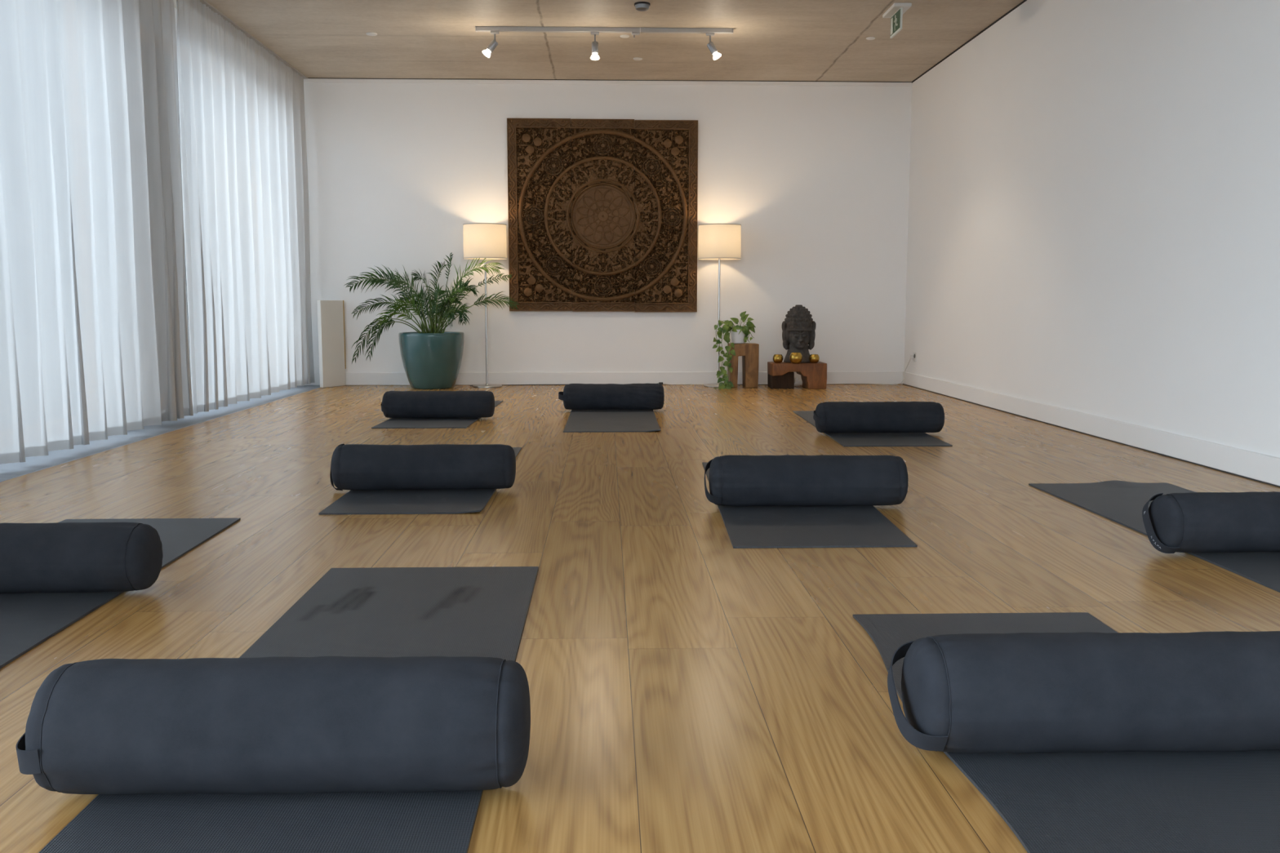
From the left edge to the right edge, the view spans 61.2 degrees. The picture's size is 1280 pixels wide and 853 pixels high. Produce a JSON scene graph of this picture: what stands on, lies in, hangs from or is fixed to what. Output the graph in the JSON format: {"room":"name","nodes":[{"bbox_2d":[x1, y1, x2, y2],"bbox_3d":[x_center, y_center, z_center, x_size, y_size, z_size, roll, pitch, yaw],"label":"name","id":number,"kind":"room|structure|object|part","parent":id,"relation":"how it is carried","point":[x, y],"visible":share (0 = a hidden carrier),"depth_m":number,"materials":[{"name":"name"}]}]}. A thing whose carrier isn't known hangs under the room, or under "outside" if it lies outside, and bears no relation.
{"room":"exercise studio","nodes":[
{"label":"exercise studio","id":0,"kind":"room"},
{"bbox_2d":[174,8,177,31],"bbox_3d":[-3.289,-1.015,3.543,0.250,2.948,13.470,0,7,-2],"label":"wall","id":1,"kind":"structure","parent":0,"point":[175,9],"depth_m":7.70,"materials":[{"name":"white paint"}]},
{"bbox_2d":[177,68,191,391],"bbox_3d":[-3.440,-1.543,8.563,0.080,2.620,2.730,0,7,-2],"label":"window","id":2,"kind":"structure","parent":1,"relation":"in","point":[177,68],"depth_m":8.18,"materials":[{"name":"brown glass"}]},
{"bbox_2d":[200,0,307,79],"bbox_3d":[-2.914,-2.476,3.388,0.070,0.013,13.470,0,7,-2],"label":"curtain rail","id":3,"kind":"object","parent":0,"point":[203,2],"depth_m":8.49,"materials":[{"name":"white metal"}]},
{"bbox_2d":[0,0,193,464],"bbox_3d":[-2.940,-1.125,4.062,0.122,2.823,6.305,0,7,-2],"label":"sheer curtain","id":4,"kind":"object","parent":3,"relation":"hanging from","point":[95,344],"visible":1,"depth_m":5.87,"materials":[{"name":"white fabric"}]},
{"bbox_2d":[176,0,315,413],"bbox_3d":[-3.083,-1.655,8.702,0.119,2.823,2.950,0,7,-2],"label":"sheer curtain","id":5,"kind":"object","parent":3,"relation":"hanging from","point":[245,188],"visible":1,"depth_m":8.32,"materials":[{"name":"white fabric"}]},
{"bbox_2d":[173,0,1023,81],"bbox_3d":[-0.240,-2.590,3.458,6.450,0.200,13.870,0,7,-2],"label":"ceiling","id":6,"kind":"structure","parent":0,"point":[771,40],"depth_m":8.53,"materials":[{"name":"wood"}]},
{"bbox_2d":[365,31,377,35],"bbox_3d":[-2.086,-3.050,8.418,0.086,0.010,0.086,0,7,-2],"label":"ceiling disc","id":7,"kind":"object","parent":6,"relation":"attached to","point":[370,33],"visible":1,"depth_m":8.40,"materials":[{"name":"white plastic"}]},
{"bbox_2d":[475,26,733,37],"bbox_3d":[-0.267,-2.998,8.239,1.957,0.072,0.039,0,7,-2],"label":"track rail","id":8,"kind":"object","parent":6,"relation":"attached to","point":[635,31],"visible":1,"depth_m":8.22,"materials":[{"name":"white metal"}]},
{"bbox_2d":[482,31,499,57],"bbox_3d":[-1.133,-2.899,8.213,0.128,0.194,0.072,0,7,-2],"label":"track spotlight","id":9,"kind":"object","parent":8,"relation":"attached to","point":[494,43],"visible":1,"depth_m":8.20,"materials":[{"name":"metal"}]},
{"bbox_3d":[-1.166,-2.832,8.219,0.061,0.058,0.070,0,7,-2],"label":"bulb","id":10,"kind":"part","parent":9,"relation":"part of","materials":[{"name":"white glass"}]},
{"bbox_2d":[590,31,599,60],"bbox_3d":[-0.343,-2.897,8.238,0.070,0.203,0.072,0,7,-2],"label":"track spotlight","id":11,"kind":"object","parent":8,"relation":"attached to","point":[594,56],"visible":1,"depth_m":8.22,"materials":[{"name":"metal"}]},
{"bbox_3d":[-0.343,-2.821,8.245,0.070,0.042,0.070,0,7,-2],"label":"bulb","id":12,"kind":"part","parent":11,"relation":"part of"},
{"bbox_3d":[-0.267,-3.017,8.237,1.943,0.034,0.036,0,7,-2],"label":"rail","id":13,"kind":"part","parent":8,"relation":"part of","materials":[{"name":"white metal"}]},
{"bbox_2d":[706,32,721,59],"bbox_3d":[0.563,-2.902,8.266,0.118,0.199,0.072,0,7,-2],"label":"track spotlight","id":14,"kind":"object","parent":8,"relation":"attached to","point":[710,45],"visible":1,"depth_m":8.25,"materials":[{"name":"metal"}]},
{"bbox_3d":[0.590,-2.832,8.273,0.064,0.055,0.070,0,7,-2],"label":"bulb","id":15,"kind":"part","parent":14,"relation":"part of","materials":[{"name":"white glass"}]},
{"bbox_2d":[619,34,629,37],"bbox_3d":[-0.120,-3.058,8.489,0.076,0.010,0.076,0,7,-2],"label":"ceiling disc","id":16,"kind":"object","parent":6,"relation":"attached to","point":[623,35],"visible":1,"depth_m":8.47,"materials":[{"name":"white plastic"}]},
{"bbox_2d":[633,57,642,60],"bbox_3d":[-0.018,-3.148,9.277,0.080,0.010,0.080,0,7,-2],"label":"ceiling disc","id":17,"kind":"object","parent":6,"relation":"attached to","point":[636,58],"visible":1,"depth_m":9.26,"materials":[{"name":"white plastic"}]},
{"bbox_2d":[634,1,650,11],"bbox_3d":[0.016,-2.938,7.580,0.112,0.042,0.112,0,7,-2],"label":"smoke detector","id":18,"kind":"object","parent":6,"relation":"attached to","point":[639,6],"visible":1,"depth_m":7.54,"materials":[{"name":"plastic"}]},
{"bbox_2d":[866,36,875,39],"bbox_3d":[1.823,-3.066,8.558,0.072,0.010,0.072,0,7,-2],"label":"ceiling disc","id":19,"kind":"object","parent":6,"relation":"attached to","point":[868,37],"visible":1,"depth_m":8.55,"materials":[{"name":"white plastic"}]},
{"bbox_2d":[882,2,911,38],"bbox_3d":[1.829,-2.888,7.718,0.124,0.172,0.320,0,7,-2],"label":"exit sign","id":20,"kind":"object","parent":6,"relation":"hanging from","point":[895,12],"visible":1,"depth_m":7.66,"materials":[{"name":"white plastic"}]},
{"bbox_3d":[1.828,-2.877,7.724,0.014,0.148,0.270,0,7,-2],"label":"sign panel","id":21,"kind":"part","parent":20,"relation":"part of","materials":[{"name":"green plastic"}]},
{"bbox_2d":[303,82,911,386],"bbox_3d":[-0.452,-1.800,10.424,6.450,2.948,0.200,0,7,-2],"label":"wall","id":22,"kind":"structure","parent":0,"point":[815,179],"depth_m":10.31,"materials":[{"name":"white paint"}]},
{"bbox_2d":[506,118,697,311],"bbox_3d":[-0.350,-1.993,10.268,1.792,1.804,0.065,0,7,-2],"label":"carved wall panel","id":23,"kind":"object","parent":22,"relation":"attached to","point":[622,199],"visible":1,"depth_m":10.26,"materials":[{"name":"brown wood"}]},
{"bbox_2d":[304,371,902,385],"bbox_3d":[-0.399,-0.466,10.469,5.950,0.122,0.016,0,7,-2],"label":"baseboard","id":24,"kind":"structure","parent":22,"relation":"attached to","point":[701,377],"depth_m":10.46,"materials":[{"name":"white paint"}]},
{"bbox_2d":[303,78,912,86],"bbox_3d":[-0.399,-3.228,10.156,5.950,0.035,0.012,0,7,-2],"label":"trim","id":25,"kind":"structure","parent":22,"relation":"attached to","point":[308,80],"depth_m":10.15,"materials":[{"name":"white paint"}]},
{"bbox_2d":[0,384,1279,852],"bbox_3d":[-0.006,0.398,3.806,5.580,0.080,13.470,0,7,-2],"label":"floor","id":26,"kind":"structure","parent":0,"point":[691,691],"depth_m":2.97,"materials":[{"name":"brown wood"}]},
{"bbox_2d":[0,518,240,668],"bbox_3d":[-1.730,0.442,3.035,0.655,0.006,1.854,0,7,-2],"label":"yoga mat","id":27,"kind":"object","parent":26,"relation":"on","point":[27,620],"visible":0.3,"depth_m":2.85,"materials":[{"name":"rubber"}]},
{"bbox_2d":[0,522,163,593],"bbox_3d":[-1.702,0.354,2.933,0.764,0.186,0.195,0,7,-2],"label":"bolster","id":28,"kind":"object","parent":27,"relation":"on","point":[55,557],"visible":1,"depth_m":2.86,"materials":[{"name":"grey fabric"}]},
{"bbox_3d":[-1.341,0.354,2.946,0.041,0.178,0.182,0,7,-2],"label":"panel","id":29,"kind":"part","parent":28,"relation":"part of","materials":[{"name":"grey fabric"}]},
{"bbox_2d":[0,386,319,482],"bbox_3d":[-2.979,0.409,3.715,0.370,0.080,13.470,0,7,-2],"label":"floor vent","id":30,"kind":"object","parent":26,"relation":"in","point":[33,464],"visible":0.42,"depth_m":6.33,"materials":[{"name":"white metal"}]},
{"bbox_2d":[38,566,538,852],"bbox_3d":[-0.579,0.525,2.309,0.614,0.006,1.834,0,7,-2],"label":"yoga mat","id":31,"kind":"object","parent":26,"relation":"on","point":[378,611],"visible":0.6,"depth_m":1.73,"materials":[{"name":"rubber"}]},
{"bbox_2d":[15,656,530,794],"bbox_3d":[-0.575,0.478,1.748,0.791,0.208,0.221,0,7,-1],"label":"bolster","id":32,"kind":"object","parent":31,"relation":"on","point":[320,724],"visible":1,"depth_m":1.66,"materials":[{"name":"grey fabric"}]},
{"bbox_3d":[-0.941,0.485,1.742,0.058,0.074,0.213,0,7,-1],"label":"handle","id":33,"kind":"part","parent":32,"relation":"part of","materials":[{"name":"grey fabric"}]},
{"bbox_3d":[-0.932,0.481,1.742,0.041,0.198,0.206,0,7,-1],"label":"panel","id":34,"kind":"part","parent":32,"relation":"part of","materials":[{"name":"grey fabric"}]},
{"bbox_3d":[-0.201,0.479,1.758,0.041,0.195,0.199,0,7,-1],"label":"panel","id":35,"kind":"part","parent":32,"relation":"part of","materials":[{"name":"grey fabric"}]},
{"bbox_2d":[316,300,346,387],"bbox_3d":[-2.903,-0.781,10.204,0.042,0.810,0.319,3,7,26],"label":"board","id":36,"kind":"object","parent":26,"relation":"on","point":[331,313],"visible":1,"depth_m":10.17,"materials":[{"name":"paint"}]},
{"bbox_2d":[318,447,521,515],"bbox_3d":[-0.922,0.218,4.971,0.614,0.014,1.846,0,7,-2],"label":"yoga mat","id":37,"kind":"object","parent":26,"relation":"on","point":[442,501],"visible":0.28,"depth_m":4.28,"materials":[{"name":"rubber"}]},
{"bbox_2d":[329,444,515,490],"bbox_3d":[-0.912,0.169,4.547,0.774,0.194,0.203,0,7,-2],"label":"bolster","id":38,"kind":"object","parent":37,"relation":"on","point":[353,466],"visible":1,"depth_m":4.46,"materials":[{"name":"grey fabric"}]},
{"bbox_3d":[-1.262,0.170,4.537,0.041,0.183,0.188,0,7,-2],"label":"panel","id":39,"kind":"part","parent":38,"relation":"part of","materials":[{"name":"grey fabric"}]},
{"bbox_3d":[-1.270,0.170,4.542,0.056,0.193,0.127,0,7,-2],"label":"handle","id":40,"kind":"part","parent":38,"relation":"part of","materials":[{"name":"grey fabric"}]},
{"bbox_3d":[-0.546,0.169,4.560,0.041,0.182,0.188,0,7,-2],"label":"panel","id":41,"kind":"part","parent":38,"relation":"part of","materials":[{"name":"grey fabric"}]},
{"bbox_2d":[345,252,519,389],"bbox_3d":[-1.906,-0.981,10.017,1.563,1.252,0.640,0,7,-2],"label":"potted palm","id":42,"kind":"object","parent":26,"relation":"on","point":[432,359],"visible":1,"depth_m":9.91,"materials":[{"name":"green plant"}]},
{"bbox_2d":[398,331,464,389],"bbox_3d":[-1.935,-0.617,10.080,0.598,0.516,0.598,0,7,-2],"label":"pot","id":43,"kind":"object","parent":42,"relation":"attached to","point":[431,360],"depth_m":9.86,"materials":[{"name":"teal ceramic"}]},
{"bbox_2d":[371,400,502,428],"bbox_3d":[-1.397,-0.097,7.766,0.651,0.006,1.867,0,7,-2],"label":"yoga mat","id":44,"kind":"object","parent":26,"relation":"on","point":[393,423],"visible":0.37,"depth_m":7.08,"materials":[{"name":"rubber"}]},
{"bbox_2d":[381,391,494,417],"bbox_3d":[-1.374,-0.152,7.377,0.760,0.184,0.196,0,7,-2],"label":"bolster","id":45,"kind":"object","parent":44,"relation":"on","point":[394,404],"visible":1,"depth_m":7.30,"materials":[{"name":"grey fabric"}]},
{"bbox_3d":[-1.730,-0.149,7.366,0.048,0.088,0.193,0,7,-2],"label":"handle","id":46,"kind":"part","parent":45,"relation":"part of","materials":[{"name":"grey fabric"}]},
{"bbox_3d":[-1.725,-0.150,7.366,0.041,0.178,0.180,0,7,-2],"label":"panel","id":47,"kind":"part","parent":45,"relation":"part of","materials":[{"name":"grey fabric"}]},
{"bbox_3d":[-1.015,-0.152,7.388,0.041,0.178,0.182,0,7,-2],"label":"panel","id":48,"kind":"part","parent":45,"relation":"part of","materials":[{"name":"grey fabric"}]},
{"bbox_2d":[462,222,506,387],"bbox_3d":[-1.441,-1.125,10.138,0.404,1.512,0.404,0,7,-2],"label":"floor lamp","id":49,"kind":"object","parent":26,"relation":"on","point":[488,241],"visible":0.99,"depth_m":9.92,"materials":[{"name":"fabric"}]},
{"bbox_3d":[-1.441,-1.719,10.070,0.400,0.308,0.400,0,7,-2],"label":"lamp shade","id":50,"kind":"part","parent":49,"relation":"part of","materials":[{"name":"fabric"}]},
{"bbox_2d":[470,382,662,386],"bbox_3d":[-0.700,-0.408,10.408,1.846,0.026,0.134,-1,7,-7],"label":"lamp cord","id":51,"kind":"object","parent":26,"relation":"on","point":[660,383],"visible":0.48,"depth_m":10.43,"materials":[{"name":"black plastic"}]},
{"bbox_2d":[563,409,660,432],"bbox_3d":[-0.193,-0.076,7.544,0.611,0.015,1.835,0,7,-2],"label":"yoga mat","id":52,"kind":"object","parent":26,"relation":"on","point":[579,420],"visible":0.78,"depth_m":7.17,"materials":[{"name":"rubber"}]},
{"bbox_2d":[558,383,664,409],"bbox_3d":[-0.210,-0.220,7.939,0.773,0.193,0.207,0,7,-2],"label":"bolster","id":53,"kind":"object","parent":52,"relation":"on","point":[574,396],"visible":1,"depth_m":7.86,"materials":[{"name":"grey fabric"}]},
{"bbox_3d":[-0.559,-0.221,7.928,0.074,0.059,0.198,0,7,-2],"label":"handle","id":54,"kind":"part","parent":53,"relation":"part of","materials":[{"name":"grey fabric"}]},
{"bbox_3d":[-0.541,-0.217,7.928,0.041,0.185,0.188,0,7,-2],"label":"panel","id":55,"kind":"part","parent":53,"relation":"part of","materials":[{"name":"grey fabric"}]},
{"bbox_3d":[0.155,-0.220,7.949,0.041,0.186,0.186,0,7,-2],"label":"panel","id":56,"kind":"part","parent":53,"relation":"part of","materials":[{"name":"grey fabric"}]},
{"bbox_2d":[697,223,741,387],"bbox_3d":[0.745,-1.133,10.205,0.404,1.512,0.404,0,7,-2],"label":"floor lamp","id":57,"kind":"object","parent":26,"relation":"on","point":[719,242],"visible":0.88,"depth_m":9.98,"materials":[{"name":"fabric"}]},
{"bbox_3d":[0.745,-1.727,10.137,0.400,0.308,0.400,0,7,-2],"label":"lamp shade","id":58,"kind":"part","parent":57,"relation":"part of","materials":[{"name":"fabric"}]},
{"bbox_2d":[727,342,759,387],"bbox_3d":[0.969,-0.578,10.196,0.268,0.412,0.244,0,7,-2],"label":"wooden stool","id":59,"kind":"object","parent":26,"relation":"on","point":[749,352],"visible":0.8,"depth_m":10.08,"materials":[{"name":"brown wood"}]},
{"bbox_2d":[712,311,755,389],"bbox_3d":[0.860,-0.686,10.072,0.457,0.771,0.230,-4,7,-29],"label":"pothos","id":60,"kind":"object","parent":59,"relation":"on","point":[739,334],"visible":1,"depth_m":10.05,"materials":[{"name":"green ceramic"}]},
{"bbox_2d":[730,329,745,343],"bbox_3d":[0.921,-0.844,10.133,0.154,0.130,0.154,0,7,-2],"label":"pot","id":61,"kind":"object","parent":59,"relation":"on","point":[738,336],"depth_m":10.07,"materials":[{"name":"white ceramic"}]},
{"bbox_2d":[664,359,910,384],"bbox_3d":[1.407,-0.534,10.458,2.331,0.264,0.228,1,7,5],"label":"extension cord","id":62,"kind":"object","parent":26,"relation":"on","point":[909,359],"visible":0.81,"depth_m":10.49,"materials":[{"name":"white plastic"}]},
{"bbox_2d":[767,361,826,389],"bbox_3d":[1.463,-0.480,10.106,0.506,0.236,0.324,0,7,-2],"label":"wooden bench","id":63,"kind":"object","parent":26,"relation":"on","point":[780,375],"visible":1,"depth_m":9.96,"materials":[{"name":"brown wood"}]},
{"bbox_2d":[773,354,782,363],"bbox_3d":[1.273,-0.626,9.993,0.095,0.078,0.095,0,7,-2],"label":"bowl","id":64,"kind":"object","parent":63,"relation":"on","point":[777,358],"visible":1,"depth_m":9.96,"materials":[{"name":"metal"}]},
{"bbox_3d":[1.316,-0.440,10.123,0.207,0.154,0.288,0,7,-2],"label":"leg","id":65,"kind":"part","parent":63,"relation":"part of","materials":[{"name":"brown wood"}]},
{"bbox_2d":[789,352,802,363],"bbox_3d":[1.431,-0.629,9.937,0.117,0.098,0.117,0,7,-2],"label":"bowl","id":66,"kind":"object","parent":63,"relation":"on","point":[794,357],"visible":1,"depth_m":9.89,"materials":[{"name":"metal"}]},
{"bbox_2d":[782,304,816,363],"bbox_3d":[1.479,-0.868,10.109,0.270,0.534,0.271,6,9,44],"label":"statue","id":67,"kind":"object","parent":63,"relation":"on","point":[798,327],"visible":0.89,"depth_m":10.02,"materials":[{"name":"grey stone"}]},
{"bbox_2d":[808,354,819,363],"bbox_3d":[1.609,-0.627,10.003,0.095,0.078,0.095,0,7,-2],"label":"bowl","id":68,"kind":"object","parent":63,"relation":"on","point":[813,358],"visible":1,"depth_m":9.97,"materials":[{"name":"metal"}]},
{"bbox_2d":[794,377,802,385],"bbox_3d":[1.579,-0.439,10.431,0.260,0.081,0.056,0,7,-2],"label":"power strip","id":69,"kind":"object","parent":26,"relation":"on","point":[797,382],"visible":0.22,"depth_m":10.40,"materials":[{"name":"white plastic"}]},
{"bbox_2d":[702,462,917,548],"bbox_3d":[0.605,0.284,4.424,0.603,0.006,1.876,0,7,0],"label":"yoga mat","id":70,"kind":"object","parent":26,"relation":"on","point":[857,526],"visible":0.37,"depth_m":3.79,"materials":[{"name":"rubber"}]},
{"bbox_2d":[704,454,908,506],"bbox_3d":[0.638,0.206,4.188,0.776,0.195,0.210,0,7,-1],"label":"bolster","id":71,"kind":"object","parent":70,"relation":"on","point":[786,480],"visible":1,"depth_m":4.10,"materials":[{"name":"grey fabric"}]},
{"bbox_3d":[0.280,0.209,4.183,0.058,0.160,0.179,0,7,-1],"label":"handle","id":72,"kind":"part","parent":71,"relation":"part of","materials":[{"name":"grey fabric"}]},
{"bbox_3d":[0.289,0.208,4.183,0.041,0.188,0.190,0,7,-1],"label":"panel","id":73,"kind":"part","parent":71,"relation":"part of","materials":[{"name":"grey fabric"}]},
{"bbox_3d":[1.005,0.207,4.191,0.041,0.186,0.192,0,7,-1],"label":"panel","id":74,"kind":"part","parent":71,"relation":"part of","materials":[{"name":"grey fabric"}]},
{"bbox_2d":[792,410,952,446],"bbox_3d":[1.419,-0.002,6.928,0.653,0.006,1.927,0,7,-2],"label":"yoga mat","id":75,"kind":"object","parent":26,"relation":"on","point":[845,439],"visible":0.38,"depth_m":6.27,"materials":[{"name":"rubber"}]},
{"bbox_2d":[813,401,944,433],"bbox_3d":[1.435,-0.057,6.518,0.774,0.189,0.198,0,7,-2],"label":"bolster","id":76,"kind":"object","parent":75,"relation":"on","point":[829,417],"visible":1,"depth_m":6.44,"materials":[{"name":"grey fabric"}]},
{"bbox_3d":[1.073,-0.053,6.507,0.050,0.074,0.195,0,7,-2],"label":"handle","id":77,"kind":"part","parent":76,"relation":"part of","materials":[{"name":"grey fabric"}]},
{"bbox_3d":[1.079,-0.053,6.508,0.041,0.180,0.185,0,7,-2],"label":"panel","id":78,"kind":"part","parent":76,"relation":"part of","materials":[{"name":"grey fabric"}]},
{"bbox_3d":[1.801,-0.055,6.530,0.041,0.179,0.184,0,7,-2],"label":"panel","id":79,"kind":"part","parent":76,"relation":"part of","materials":[{"name":"grey fabric"}]},
{"bbox_2d":[853,612,1279,852],"bbox_3d":[0.835,0.578,1.830,0.660,0.010,1.855,0,7,-2],"label":"yoga mat","id":80,"kind":"object","parent":26,"relation":"on","point":[1095,802],"visible":0.41,"depth_m":1.75,"materials":[{"name":"rubber"}]},
{"bbox_2d":[887,631,1279,753],"bbox_3d":[0.845,0.464,1.907,0.802,0.201,0.212,0,7,-2],"label":"bolster","id":81,"kind":"object","parent":80,"relation":"on","point":[1197,691],"visible":1,"depth_m":1.82,"materials":[{"name":"grey fabric"}]},
{"bbox_3d":[0.478,0.468,1.896,0.066,0.148,0.191,0,7,-2],"label":"handle","id":82,"kind":"part","parent":81,"relation":"part of","materials":[{"name":"grey fabric"}]},
{"bbox_3d":[0.492,0.467,1.895,0.041,0.191,0.196,0,7,-2],"label":"panel","id":83,"kind":"part","parent":81,"relation":"part of","materials":[{"name":"grey fabric"}]},
{"bbox_2d":[1028,480,1279,592],"bbox_3d":[2.026,0.348,3.809,0.613,0.018,1.834,0,7,-2],"label":"yoga mat","id":84,"kind":"object","parent":26,"relation":"on","point":[1122,503],"visible":0.42,"depth_m":4.16,"materials":[{"name":"rubber"}]},
{"bbox_2d":[1142,491,1279,553],"bbox_3d":[1.987,0.299,3.409,0.773,0.187,0.198,0,7,-2],"label":"bolster","id":85,"kind":"object","parent":84,"relation":"on","point":[1191,522],"visible":1,"depth_m":3.33,"materials":[{"name":"grey fabric"}]},
{"bbox_3d":[1.630,0.303,3.400,0.058,0.176,0.152,0,7,-2],"label":"handle","id":86,"kind":"part","parent":85,"relation":"part of","materials":[{"name":"grey fabric"}]},
{"bbox_3d":[1.639,0.302,3.401,0.041,0.178,0.183,0,7,-2],"label":"panel","id":87,"kind":"part","parent":85,"relation":"part of","materials":[{"name":"grey fabric"}]},
{"bbox_2d":[903,0,1279,457],"bbox_3d":[2.883,-1.037,3.733,0.200,2.948,13.470,0,7,-2],"label":"wall","id":88,"kind":"structure","parent":0,"point":[1094,221],"depth_m":6.21,"materials":[{"name":"white paint"}]},
{"bbox_2d":[910,351,916,361],"bbox_3d":[2.566,-0.655,10.175,0.039,0.082,0.082,0,7,-2],"label":"wall socket","id":89,"kind":"object","parent":88,"relation":"attached to","point":[912,357],"visible":1,"depth_m":10.17,"materials":[{"name":"white plastic"}]},
{"bbox_2d":[911,0,1026,82],"bbox_3d":[2.781,-2.495,3.563,0.005,0.012,13.470,0,7,-2],"label":"trim","id":90,"kind":"structure","parent":88,"relation":"attached to","point":[1024,1],"depth_m":8.53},
{"bbox_2d":[902,371,1279,487],"bbox_3d":[2.775,0.285,3.872,0.016,0.118,13.454,0,7,-2],"label":"baseboard","id":91,"kind":"structure","parent":88,"relation":"attached to","point":[1255,465],"depth_m":6.01,"materials":[{"name":"white paint"}]}
]}

